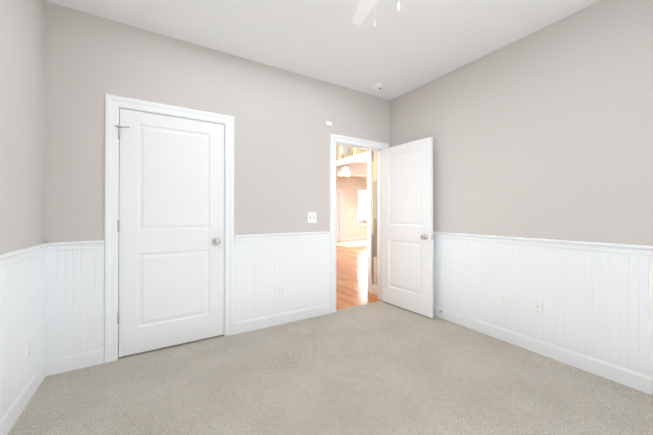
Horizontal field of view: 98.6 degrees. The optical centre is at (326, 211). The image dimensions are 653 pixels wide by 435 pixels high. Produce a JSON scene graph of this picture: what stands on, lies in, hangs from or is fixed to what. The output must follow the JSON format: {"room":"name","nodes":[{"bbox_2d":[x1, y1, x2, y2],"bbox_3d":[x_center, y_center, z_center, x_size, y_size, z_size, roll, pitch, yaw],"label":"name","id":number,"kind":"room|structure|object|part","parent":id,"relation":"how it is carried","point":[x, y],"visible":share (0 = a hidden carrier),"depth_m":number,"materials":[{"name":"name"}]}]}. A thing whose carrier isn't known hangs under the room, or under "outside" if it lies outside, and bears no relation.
{"room":"empty bedroom","nodes":[
{"label":"empty bedroom","id":0,"kind":"room"},
{"bbox_2d":[0,0,45,253],"bbox_3d":[-1.137,-0.184,0.436,0.120,2.740,3.720,0,0,-32],"label":"wall","id":1,"kind":"structure","parent":0,"point":[22,114],"depth_m":1.70,"materials":[{"name":"grey paint"}]},
{"bbox_2d":[0,359,47,434],"bbox_3d":[-1.110,1.120,0.516,0.016,0.132,3.600,0,0,-32],"label":"baseboard","id":2,"kind":"structure","parent":1,"relation":"attached to","point":[15,410],"depth_m":1.67,"materials":[{"name":"white paint"}]},
{"bbox_2d":[0,242,51,267],"bbox_3d":[-1.102,0.248,0.525,0.034,0.065,3.600,0,0,-32],"label":"trim","id":3,"kind":"structure","parent":1,"relation":"attached to","point":[9,258],"depth_m":1.67,"materials":[{"name":"white paint"}]},
{"bbox_2d":[26,339,30,361],"bbox_3d":[-1.867,0.867,1.760,0.007,0.115,0.070,0,0,-32],"label":"electrical outlet","id":4,"kind":"object","parent":1,"relation":"attached to","point":[28,349],"visible":0.98,"depth_m":1.75,"materials":[{"name":"white plastic"}]},
{"bbox_2d":[0,237,652,419],"bbox_3d":[0.356,0.673,1.421,3.460,0.795,3.600,0,0,-32],"label":"wainscoting","id":5,"kind":"structure","parent":1,"relation":"attached to","point":[597,304],"depth_m":2.18,"materials":[{"name":"white paint"}]},
{"bbox_2d":[44,1,390,242],"bbox_3d":[-0.619,-0.172,3.009,3.700,2.740,0.120,0,0,-32],"label":"wall","id":6,"kind":"structure","parent":0,"point":[282,131],"depth_m":2.60,"materials":[{"name":"grey paint"}]},
{"bbox_2d":[48,348,103,375],"bbox_3d":[-1.896,1.128,2.136,0.317,0.132,0.016,0,0,-32],"label":"baseboard","id":7,"kind":"structure","parent":6,"relation":"attached to","point":[61,364],"depth_m":2.12,"materials":[{"name":"white paint"}]},
{"bbox_2d":[52,240,103,250],"bbox_3d":[-1.879,0.257,2.141,0.287,0.065,0.034,0,0,-32],"label":"trim","id":8,"kind":"structure","parent":6,"relation":"attached to","point":[98,244],"depth_m":2.13,"materials":[{"name":"white paint"}]},
{"bbox_2d":[116,125,128,323],"bbox_3d":[-1.663,0.105,2.286,0.091,1.604,0.077,0,0,-32],"label":"closet door hinge","id":9,"kind":"object","parent":6,"relation":"attached to","point":[118,220],"visible":1,"depth_m":2.27,"materials":[{"name":"silver metal"}]},
{"bbox_2d":[119,108,223,356],"bbox_3d":[-1.348,0.168,2.512,0.817,2.025,0.035,0,0,-32],"label":"closet door","id":10,"kind":"structure","parent":6,"relation":"in","point":[171,228],"depth_m":2.47,"materials":[{"name":"white paint"}]},
{"bbox_2d":[213,238,219,244],"bbox_3d":[-1.044,0.282,2.699,0.104,0.066,0.171,0,0,-32],"label":"door knob","id":11,"kind":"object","parent":10,"relation":"attached to","point":[216,241],"depth_m":2.62,"materials":[{"name":"silver metal"}]},
{"bbox_2d":[104,94,388,362],"bbox_3d":[-0.492,0.132,3.086,3.065,2.134,0.158,0,0,-32],"label":"door frame","id":12,"kind":"structure","parent":6,"relation":"attached to","point":[113,103],"depth_m":2.58,"materials":[{"name":"white paint"}]},
{"bbox_2d":[234,231,330,241],"bbox_3d":[-0.426,0.261,3.035,1.114,0.065,0.034,0,0,-32],"label":"trim","id":13,"kind":"structure","parent":6,"relation":"attached to","point":[275,236],"depth_m":2.99,"materials":[{"name":"white paint"}]},
{"bbox_2d":[234,303,330,333],"bbox_3d":[-0.431,1.133,3.039,1.114,0.132,0.016,0,0,-32],"label":"baseboard","id":14,"kind":"structure","parent":6,"relation":"attached to","point":[247,325],"depth_m":2.99,"materials":[{"name":"white paint"}]},
{"bbox_2d":[280,285,285,295],"bbox_3d":[-0.468,0.843,3.010,0.070,0.115,0.007,0,0,-32],"label":"electrical outlet","id":15,"kind":"object","parent":6,"relation":"attached to","point":[282,290],"visible":1,"depth_m":3.01,"materials":[{"name":"white plastic"}]},
{"bbox_2d":[308,212,316,222],"bbox_3d":[-0.162,0.065,3.209,0.116,0.124,0.017,0,0,-32],"label":"switch plate","id":16,"kind":"object","parent":6,"relation":"attached to","point":[312,217],"visible":1,"depth_m":3.21,"materials":[{"name":"white plastic"}]},
{"bbox_2d":[381,137,432,317],"bbox_3d":[0.967,0.173,3.456,0.035,2.025,0.758,0,0,-35],"label":"entry door","id":17,"kind":"structure","parent":6,"relation":"in","point":[407,217],"depth_m":3.39,"materials":[{"name":"white paint"}]},
{"bbox_2d":[420,234,432,239],"bbox_3d":[1.153,0.284,3.185,0.171,0.066,0.104,0,0,-35],"label":"door knob","id":18,"kind":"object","parent":17,"relation":"attached to","point":[424,237],"depth_m":3.16,"materials":[{"name":"silver metal"}]},
{"bbox_2d":[45,0,600,177],"bbox_3d":[2.195,-1.729,6.476,12.120,0.410,10.500,0,0,-32],"label":"ceiling","id":19,"kind":"structure","parent":0,"point":[409,46],"depth_m":2.39,"materials":[{"name":"white paint"}]},
{"bbox_2d":[338,167,349,175],"bbox_3d":[0.565,-1.286,8.107,0.373,0.460,0.354,0,0,-32],"label":"ceiling light","id":20,"kind":"object","parent":19,"relation":"hanging from","point":[346,170],"visible":0.77,"depth_m":8.04,"materials":[{"name":"white"}]},
{"bbox_3d":[0.565,-1.106,8.106,0.374,0.100,0.354,0,0,-32],"label":"lamp shade","id":21,"kind":"part","parent":20,"relation":"part of","materials":[{"name":"white glass"}]},
{"bbox_2d":[352,0,399,26],"bbox_3d":[0.312,-1.228,1.432,0.680,0.642,0.680,0,0,30],"label":"ceiling fan","id":22,"kind":"object","parent":19,"relation":"hanging from","point":[364,8],"visible":1,"depth_m":1.74,"materials":[{"name":"white"}]},
{"bbox_2d":[372,83,383,89],"bbox_3d":[0.625,-1.519,3.418,0.140,0.042,0.140,0,0,-32],"label":"smoke detector","id":23,"kind":"object","parent":19,"relation":"attached to","point":[377,86],"visible":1,"depth_m":3.38,"materials":[{"name":"white plastic"}]},
{"bbox_2d":[7,300,652,434],"bbox_3d":[0.120,1.202,1.802,3.460,0.020,4.500,0,0,-32],"label":"floor carpet","id":24,"kind":"object","parent":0,"point":[381,367],"visible":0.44,"depth_m":1.89,"materials":[{"name":"beige carpet"}]},
{"bbox_2d":[336,175,366,241],"bbox_3d":[0.986,-0.356,11.961,8.660,3.200,0.120,0,0,-32],"label":"wall","id":25,"kind":"structure","parent":0,"point":[347,185],"depth_m":11.88,"materials":[{"name":"white paint"}]},
{"bbox_2d":[336,192,338,241],"bbox_3d":[0.168,0.210,11.428,0.822,2.038,0.035,0,0,-32],"label":"room door","id":26,"kind":"structure","parent":25,"relation":"in","point":[337,216],"depth_m":11.58,"materials":[{"name":"white paint"}]},
{"bbox_2d":[336,187,366,241],"bbox_3d":[1.029,0.083,11.889,8.420,2.320,0.045,0,0,-32],"label":"trim","id":27,"kind":"structure","parent":25,"relation":"attached to","point":[353,239],"depth_m":12.00,"materials":[{"name":"white paint"}]},
{"bbox_2d":[359,190,366,222],"bbox_3d":[1.756,-0.229,12.540,1.620,2.110,0.020,0,0,-32],"label":"living room window","id":28,"kind":"structure","parent":25,"relation":"in","point":[362,210],"depth_m":12.43,"materials":[{"name":"white glass"}]},
{"bbox_2d":[350,170,366,174],"bbox_3d":[3.686,-1.684,10.559,4.300,0.361,3.650,0,0,-32],"label":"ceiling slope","id":29,"kind":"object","parent":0,"point":[363,172],"depth_m":11.20,"materials":[{"name":"white paint"}]},
{"bbox_2d":[336,240,380,309],"bbox_3d":[2.071,1.237,8.590,10.100,0.020,6.745,0,0,-32],"label":"floor","id":30,"kind":"structure","parent":0,"point":[351,276],"depth_m":5.09,"materials":[{"name":"brown wood"}]},
{"bbox_2d":[336,240,366,247],"bbox_3d":[1.769,1.236,11.273,3.400,0.008,1.600,0,0,-32],"label":"living room rug","id":31,"kind":"object","parent":30,"relation":"on","point":[353,244],"visible":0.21,"depth_m":10.76,"materials":[{"name":"beige carpet"}]},
{"bbox_2d":[391,0,652,245],"bbox_3d":[1.912,-0.175,2.313,0.120,2.740,3.720,0,0,-32],"label":"wall","id":32,"kind":"structure","parent":0,"point":[546,132],"depth_m":2.30,"materials":[{"name":"grey paint"}]},
{"bbox_2d":[499,293,506,306],"bbox_3d":[1.639,0.818,2.610,0.007,0.115,0.070,0,0,-32],"label":"electrical outlet","id":33,"kind":"object","parent":32,"relation":"attached to","point":[502,299],"visible":1,"depth_m":2.60,"materials":[{"name":"white plastic"}]},
{"bbox_2d":[533,298,542,313],"bbox_3d":[1.782,0.797,2.369,0.015,0.115,0.070,0,0,-32],"label":"outlet","id":34,"kind":"object","parent":32,"relation":"attached to","point":[537,306],"visible":1,"depth_m":2.37,"materials":[{"name":"white plastic"}]},
{"bbox_2d":[433,232,652,255],"bbox_3d":[1.815,0.257,2.321,0.034,0.065,3.600,0,0,-32],"label":"trim","id":35,"kind":"structure","parent":32,"relation":"attached to","point":[566,244],"depth_m":2.25,"materials":[{"name":"white paint"}]},
{"bbox_2d":[433,305,652,394],"bbox_3d":[1.822,1.129,2.322,0.016,0.132,3.600,0,0,-32],"label":"baseboard","id":36,"kind":"structure","parent":32,"relation":"attached to","point":[639,381],"depth_m":2.25,"materials":[{"name":"white paint"}]},
{"bbox_3d":[-0.872,-0.152,6.834,0.120,2.740,6.660,0,0,-32],"label":"wall","id":37,"kind":"structure","parent":0,"visible":0},
{"bbox_2d":[336,145,376,285],"bbox_3d":[0.061,-0.211,5.190,0.014,2.640,2.880,0,0,-32],"label":"cladding","id":38,"kind":"object","parent":37,"relation":"attached to","point":[342,152],"visible":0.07,"depth_m":4.15,"materials":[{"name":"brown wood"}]},
{"bbox_3d":[-0.679,-0.163,4.804,1.680,2.740,3.000,0,0,-32],"label":"wall","id":39,"kind":"structure","parent":0,"visible":0},
{"bbox_2d":[336,151,376,294],"bbox_3d":[0.376,0.150,4.786,0.179,2.115,1.865,0,0,-32],"label":"trim","id":40,"kind":"structure","parent":39,"relation":"attached to","point":[353,160],"depth_m":4.19,"materials":[{"name":"white paint"}]}
]}

